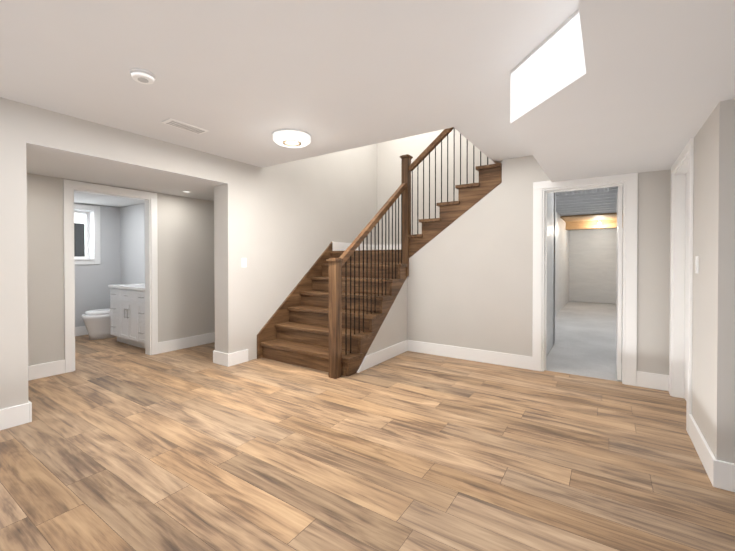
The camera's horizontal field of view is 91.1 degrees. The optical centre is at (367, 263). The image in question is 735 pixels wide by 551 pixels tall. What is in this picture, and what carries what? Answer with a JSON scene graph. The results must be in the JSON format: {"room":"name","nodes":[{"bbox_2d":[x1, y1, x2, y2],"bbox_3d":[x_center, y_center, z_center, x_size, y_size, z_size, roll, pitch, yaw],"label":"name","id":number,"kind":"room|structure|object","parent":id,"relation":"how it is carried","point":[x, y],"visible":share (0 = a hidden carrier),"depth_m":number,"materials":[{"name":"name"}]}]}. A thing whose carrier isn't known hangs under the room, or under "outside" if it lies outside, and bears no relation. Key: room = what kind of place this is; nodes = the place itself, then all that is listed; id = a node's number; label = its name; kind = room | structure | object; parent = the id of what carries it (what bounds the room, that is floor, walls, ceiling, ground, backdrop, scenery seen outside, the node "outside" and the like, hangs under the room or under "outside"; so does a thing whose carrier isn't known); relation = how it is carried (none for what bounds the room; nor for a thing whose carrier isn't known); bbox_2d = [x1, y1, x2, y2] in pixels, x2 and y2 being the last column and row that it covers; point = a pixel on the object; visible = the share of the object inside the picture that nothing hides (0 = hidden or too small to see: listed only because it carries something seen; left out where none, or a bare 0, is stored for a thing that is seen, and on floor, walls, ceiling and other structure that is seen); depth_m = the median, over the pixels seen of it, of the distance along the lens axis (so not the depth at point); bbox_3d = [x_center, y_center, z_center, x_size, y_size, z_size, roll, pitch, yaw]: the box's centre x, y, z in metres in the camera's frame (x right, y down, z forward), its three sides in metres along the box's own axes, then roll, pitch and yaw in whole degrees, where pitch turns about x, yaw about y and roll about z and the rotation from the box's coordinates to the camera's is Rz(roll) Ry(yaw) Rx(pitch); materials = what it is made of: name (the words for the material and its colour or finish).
{"room":"finished basement","nodes":[
{"label":"finished basement","id":0,"kind":"room"},
{"bbox_2d":[74,203,117,326],"bbox_3d":[-5.077,-0.180,5.808,0.300,2.740,1.830,0,1,34],"label":"wall","id":1,"kind":"structure","parent":0,"point":[92,290],"depth_m":6.24,"materials":[{"name":"white paint"}]},
{"bbox_2d":[74,211,88,258],"bbox_3d":[-5.067,-0.491,5.949,0.060,0.820,0.780,0,1,34],"label":"window","id":2,"kind":"structure","parent":1,"relation":"in","point":[86,219],"depth_m":6.22,"materials":[{"name":"white plastic"}]},
{"bbox_2d":[75,326,87,335],"bbox_3d":[-4.936,1.116,5.744,0.019,0.150,1.800,0,1,34],"label":"baseboard","id":3,"kind":"structure","parent":1,"relation":"attached to","point":[82,330],"depth_m":6.00,"materials":[{"name":"white wood"}]},
{"bbox_2d":[74,191,144,206],"bbox_3d":[-4.048,-1.273,5.113,2.175,0.540,1.830,0,1,34],"label":"ceiling","id":4,"kind":"structure","parent":0,"point":[94,199],"depth_m":5.73,"materials":[{"name":"white paint"}]},
{"bbox_2d":[27,173,214,365],"bbox_3d":[-3.157,-0.167,4.391,0.120,2.740,5.500,0,1,34],"label":"wall","id":5,"kind":"structure","parent":0,"point":[186,278],"depth_m":4.79,"materials":[{"name":"beige paint"}]},
{"bbox_2d":[28,360,64,380],"bbox_3d":[-3.953,1.140,3.083,0.016,0.150,2.180,0,1,34],"label":"baseboard","id":6,"kind":"structure","parent":5,"relation":"attached to","point":[53,368],"depth_m":3.85,"materials":[{"name":"white wood"}]},
{"bbox_2d":[63,179,157,372],"bbox_3d":[-3.132,0.133,4.431,0.156,2.140,0.990,0,1,34],"label":"door frame","id":7,"kind":"structure","parent":5,"relation":"attached to","point":[69,186],"depth_m":4.63,"materials":[{"name":"white wood"}]},
{"bbox_2d":[158,332,214,353],"bbox_3d":[-2.221,1.117,5.684,0.016,0.150,2.090,0,1,34],"label":"baseboard","id":8,"kind":"structure","parent":5,"relation":"attached to","point":[176,344],"depth_m":5.12,"materials":[{"name":"white wood"}]},
{"bbox_2d":[26,142,227,200],"bbox_3d":[-2.568,-1.237,3.989,1.294,0.593,5.500,0,1,34],"label":"ceiling","id":9,"kind":"structure","parent":0,"point":[52,162],"depth_m":3.75,"materials":[{"name":"white paint"}]},
{"bbox_2d":[118,203,144,284],"bbox_3d":[-3.632,-0.181,6.017,2.475,2.740,0.120,0,1,34],"label":"wall","id":10,"kind":"structure","parent":0,"point":[122,237],"depth_m":6.24,"materials":[{"name":"white paint"}]},
{"bbox_2d":[0,97,376,409],"bbox_3d":[-2.260,-0.789,3.530,0.270,4.000,8.670,0,1,34],"label":"wall","id":11,"kind":"structure","parent":0,"point":[281,227],"depth_m":4.33,"materials":[{"name":"beige paint"}]},
{"bbox_2d":[0,400,31,429],"bbox_3d":[-3.570,1.155,1.323,0.016,0.150,3.516,0,1,34],"label":"baseboard","id":12,"kind":"structure","parent":11,"relation":"attached to","point":[21,414],"depth_m":2.70,"materials":[{"name":"white wood"}]},
{"bbox_2d":[213,350,231,366],"bbox_3d":[-1.740,1.129,4.304,0.276,0.150,0.019,0,1,34],"label":"baseboard","id":13,"kind":"structure","parent":11,"relation":"attached to","point":[220,358],"depth_m":4.28,"materials":[{"name":"white wood"}]},
{"bbox_2d":[232,349,247,357],"bbox_3d":[-1.339,1.121,5.189,0.016,0.150,1.936,0,1,34],"label":"baseboard","id":14,"kind":"structure","parent":11,"relation":"attached to","point":[244,353],"depth_m":4.37,"materials":[{"name":"white wood"}]},
{"bbox_2d":[242,258,246,266],"bbox_3d":[-1.509,-0.017,4.412,0.010,0.116,0.070,0,1,34],"label":"light switch","id":15,"kind":"object","parent":11,"relation":"attached to","point":[244,262],"visible":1,"depth_m":4.41,"materials":[{"name":"white plastic"}]},
{"bbox_2d":[332,242,374,250],"bbox_3d":[-0.192,-0.290,6.383,0.016,0.150,1.395,0,1,34],"label":"baseboard","id":16,"kind":"structure","parent":11,"relation":"attached to","point":[336,246],"depth_m":6.05,"materials":[{"name":"white wood"}]},
{"bbox_2d":[0,0,578,167],"bbox_3d":[0.351,-1.356,0.915,6.970,0.300,7.220,0,1,34],"label":"ceiling","id":17,"kind":"structure","parent":0,"point":[241,80],"depth_m":2.22,"materials":[{"name":"white paint"}]},
{"bbox_2d":[130,68,155,83],"bbox_3d":[-1.440,-1.198,2.313,0.144,0.041,0.144,0,1,34],"label":"smoke detector","id":18,"kind":"object","parent":17,"relation":"attached to","point":[142,76],"visible":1,"depth_m":2.28,"materials":[{"name":"white plastic"}]},
{"bbox_2d":[161,118,207,133],"bbox_3d":[-1.621,-1.222,3.215,0.150,0.010,0.350,0,1,34],"label":"ceiling vent","id":19,"kind":"object","parent":17,"relation":"in","point":[182,125],"visible":1,"depth_m":3.19,"materials":[{"name":"white plastic"}]},
{"bbox_2d":[272,129,310,147],"bbox_3d":[-0.725,-1.193,3.459,0.370,0.072,0.370,0,1,34],"label":"flush ceiling light","id":20,"kind":"object","parent":17,"relation":"attached to","point":[292,138],"visible":1,"depth_m":3.36,"materials":[{"name":"white glass"}]},
{"bbox_2d":[0,334,734,550],"bbox_3d":[-0.874,1.279,2.644,10.900,0.120,8.700,0,1,34],"label":"floor","id":21,"kind":"structure","parent":0,"point":[114,445],"depth_m":2.23,"materials":[{"name":"brown wood"}]},
{"bbox_2d":[82,308,116,339],"bbox_3d":[-4.219,0.783,5.898,0.424,0.814,0.731,0,1,34],"label":"toilet","id":22,"kind":"object","parent":21,"relation":"on","point":[97,322],"visible":0.38,"depth_m":5.67,"materials":[{"name":"white ceramic"}]},
{"bbox_2d":[108,283,144,348],"bbox_3d":[-3.313,0.644,5.401,1.207,1.100,0.556,0,1,34],"label":"bathroom vanity","id":23,"kind":"object","parent":21,"relation":"on","point":[127,305],"visible":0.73,"depth_m":5.21,"materials":[{"name":"white wood"}]},
{"bbox_2d":[257,127,501,378],"bbox_3d":[0.592,-0.492,4.912,2.941,3.381,2.963,0,1,34],"label":"staircase","id":24,"kind":"structure","parent":21,"relation":"on","point":[329,315],"depth_m":4.61,"materials":[{"name":"brown wood"}]},
{"bbox_2d":[362,278,406,361],"bbox_3d":[0.175,0.694,4.523,0.098,1.017,1.200,0,1,34],"label":"wall","id":25,"kind":"structure","parent":0,"point":[392,330],"depth_m":4.70,"materials":[{"name":"beige paint"}]},
{"bbox_2d":[357,340,407,372],"bbox_3d":[0.219,1.127,4.486,0.021,0.150,1.180,0,1,34],"label":"baseboard","id":26,"kind":"structure","parent":25,"relation":"attached to","point":[373,359],"depth_m":4.44,"materials":[{"name":"white wood"}]},
{"bbox_2d":[377,129,554,343],"bbox_3d":[1.491,-0.813,6.168,3.050,4.000,0.120,0,1,34],"label":"wall","id":27,"kind":"structure","parent":0,"point":[390,153],"depth_m":6.36,"materials":[{"name":"beige paint"}]},
{"bbox_2d":[376,244,400,249],"bbox_3d":[0.766,-0.291,6.572,1.320,0.150,0.019,0,1,34],"label":"baseboard","id":28,"kind":"structure","parent":27,"relation":"attached to","point":[390,245],"depth_m":6.80,"materials":[{"name":"white wood"}]},
{"bbox_2d":[407,155,670,374],"bbox_3d":[1.762,-0.166,4.253,3.030,2.740,0.118,0,1,34],"label":"wall","id":29,"kind":"structure","parent":0,"point":[470,281],"depth_m":4.27,"materials":[{"name":"beige paint"}]},
{"bbox_2d":[408,340,531,369],"bbox_3d":[1.211,1.127,4.548,1.602,0.150,0.016,0,1,34],"label":"baseboard","id":30,"kind":"structure","parent":29,"relation":"attached to","point":[499,358],"depth_m":4.48,"materials":[{"name":"white wood"}]},
{"bbox_2d":[532,173,637,385],"bbox_3d":[2.307,0.143,3.883,0.950,2.130,0.143,0,1,34],"label":"door frame","id":31,"kind":"structure","parent":29,"relation":"attached to","point":[629,182],"depth_m":3.72,"materials":[{"name":"white wood"}]},
{"bbox_2d":[616,186,622,379],"bbox_3d":[2.798,0.188,4.007,0.041,2.013,0.733,0,1,34],"label":"room door","id":32,"kind":"structure","parent":29,"relation":"in","point":[619,286],"depth_m":3.71,"materials":[{"name":"white wood"}]},
{"bbox_2d":[636,371,668,390],"bbox_3d":[2.775,1.136,3.504,0.260,0.150,0.020,0,1,34],"label":"baseboard","id":33,"kind":"structure","parent":29,"relation":"attached to","point":[643,379],"depth_m":3.50,"materials":[{"name":"white wood"}]},
{"bbox_2d":[546,193,557,355],"bbox_3d":[2.404,-0.111,4.839,0.050,2.620,1.570,0,1,34],"label":"wall","id":34,"kind":"structure","parent":0,"point":[550,196],"depth_m":5.08,"materials":[{"name":"white paint"}]},
{"bbox_2d":[558,214,569,311],"bbox_3d":[4.356,-0.143,8.411,0.100,2.620,6.780,0,1,34],"label":"wall","id":35,"kind":"structure","parent":0,"point":[563,234],"depth_m":9.68,"materials":[{"name":"beige paint"}]},
{"bbox_2d":[546,301,621,381],"bbox_3d":[4.645,1.240,7.324,1.700,0.114,8.290,0,1,34],"label":"floor","id":36,"kind":"structure","parent":0,"point":[585,339],"depth_m":5.58,"materials":[{"name":"grey concrete"}]},
{"bbox_2d":[556,187,622,215],"bbox_3d":[4.641,-1.373,7.339,1.750,0.380,8.230,0,1,34],"label":"ceiling joists","id":37,"kind":"object","parent":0,"point":[589,203],"visible":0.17,"depth_m":7.16,"materials":[{"name":"grey wood"}]},
{"bbox_2d":[555,187,608,195],"bbox_3d":[3.039,-1.073,5.122,0.644,0.160,0.160,0,1,34],"label":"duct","id":38,"kind":"object","parent":37,"relation":"hanging from","point":[586,191],"visible":0.33,"depth_m":5.08,"materials":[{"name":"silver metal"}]},
{"bbox_2d":[560,213,622,229],"bbox_3d":[5.877,-1.078,9.270,1.470,0.235,1.650,0,1,34],"label":"beam","id":39,"kind":"structure","parent":37,"relation":"attached to","point":[588,221],"depth_m":9.56,"materials":[{"name":"brown wood"}]},
{"bbox_2d":[570,228,622,303],"bbox_3d":[6.851,-0.163,10.732,1.440,2.620,0.150,0,1,34],"label":"wall","id":40,"kind":"structure","parent":0,"point":[585,264],"depth_m":10.72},
{"bbox_2d":[510,0,734,181],"bbox_3d":[1.646,-1.033,-0.015,3.780,0.330,7.103,0,1,34],"label":"ceiling","id":41,"kind":"structure","parent":0,"point":[600,88],"depth_m":1.87,"materials":[{"name":"white paint"}]},
{"bbox_2d":[692,119,707,443],"bbox_3d":[2.495,-0.152,2.730,0.120,2.740,1.600,0,1,34],"label":"wall","id":42,"kind":"structure","parent":0,"point":[700,187],"depth_m":2.34,"materials":[{"name":"beige paint"}]},
{"bbox_2d":[669,138,693,433],"bbox_3d":[2.621,0.156,2.932,0.143,2.120,0.970,0,1,34],"label":"door frame","id":43,"kind":"structure","parent":42,"relation":"attached to","point":[682,165],"depth_m":3.26,"materials":[{"name":"white wood"}]},
{"bbox_2d":[684,172,687,400],"bbox_3d":[2.616,0.199,2.924,0.112,2.010,0.792,0,1,34],"label":"door","id":44,"kind":"structure","parent":42,"relation":"in","point":[686,273],"depth_m":3.19,"materials":[{"name":"white wood"}]},
{"bbox_2d":[695,256,698,273],"bbox_3d":[2.214,0.005,2.426,0.010,0.116,0.070,0,1,34],"label":"light switch","id":45,"kind":"object","parent":42,"relation":"attached to","point":[697,264],"visible":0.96,"depth_m":2.40,"materials":[{"name":"white plastic"}]},
{"bbox_2d":[689,414,712,474],"bbox_3d":[2.112,1.147,2.288,0.016,0.150,0.680,0,1,34],"label":"baseboard","id":46,"kind":"structure","parent":42,"relation":"attached to","point":[698,440],"depth_m":2.27,"materials":[{"name":"white wood"}]},
{"bbox_2d":[708,99,734,463],"bbox_3d":[3.101,-0.139,1.257,2.760,2.740,0.120,0,1,34],"label":"wall","id":47,"kind":"structure","parent":0,"point":[713,362],"depth_m":1.97,"materials":[{"name":"beige paint"}]},
{"bbox_2d":[708,454,734,491],"bbox_3d":[3.058,1.156,1.218,2.776,0.150,0.019,0,1,34],"label":"baseboard","id":48,"kind":"structure","parent":47,"relation":"attached to","point":[721,474],"depth_m":1.96,"materials":[{"name":"white wood"}]},
{"label":"outside","id":49,"kind":"structure","parent":0,"visible":0},
{"bbox_2d":[74,214,84,256],"bbox_3d":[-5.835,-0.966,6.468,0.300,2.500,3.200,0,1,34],"label":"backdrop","id":50,"kind":"structure","parent":49,"point":[79,242],"depth_m":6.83,"materials":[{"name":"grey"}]}
]}

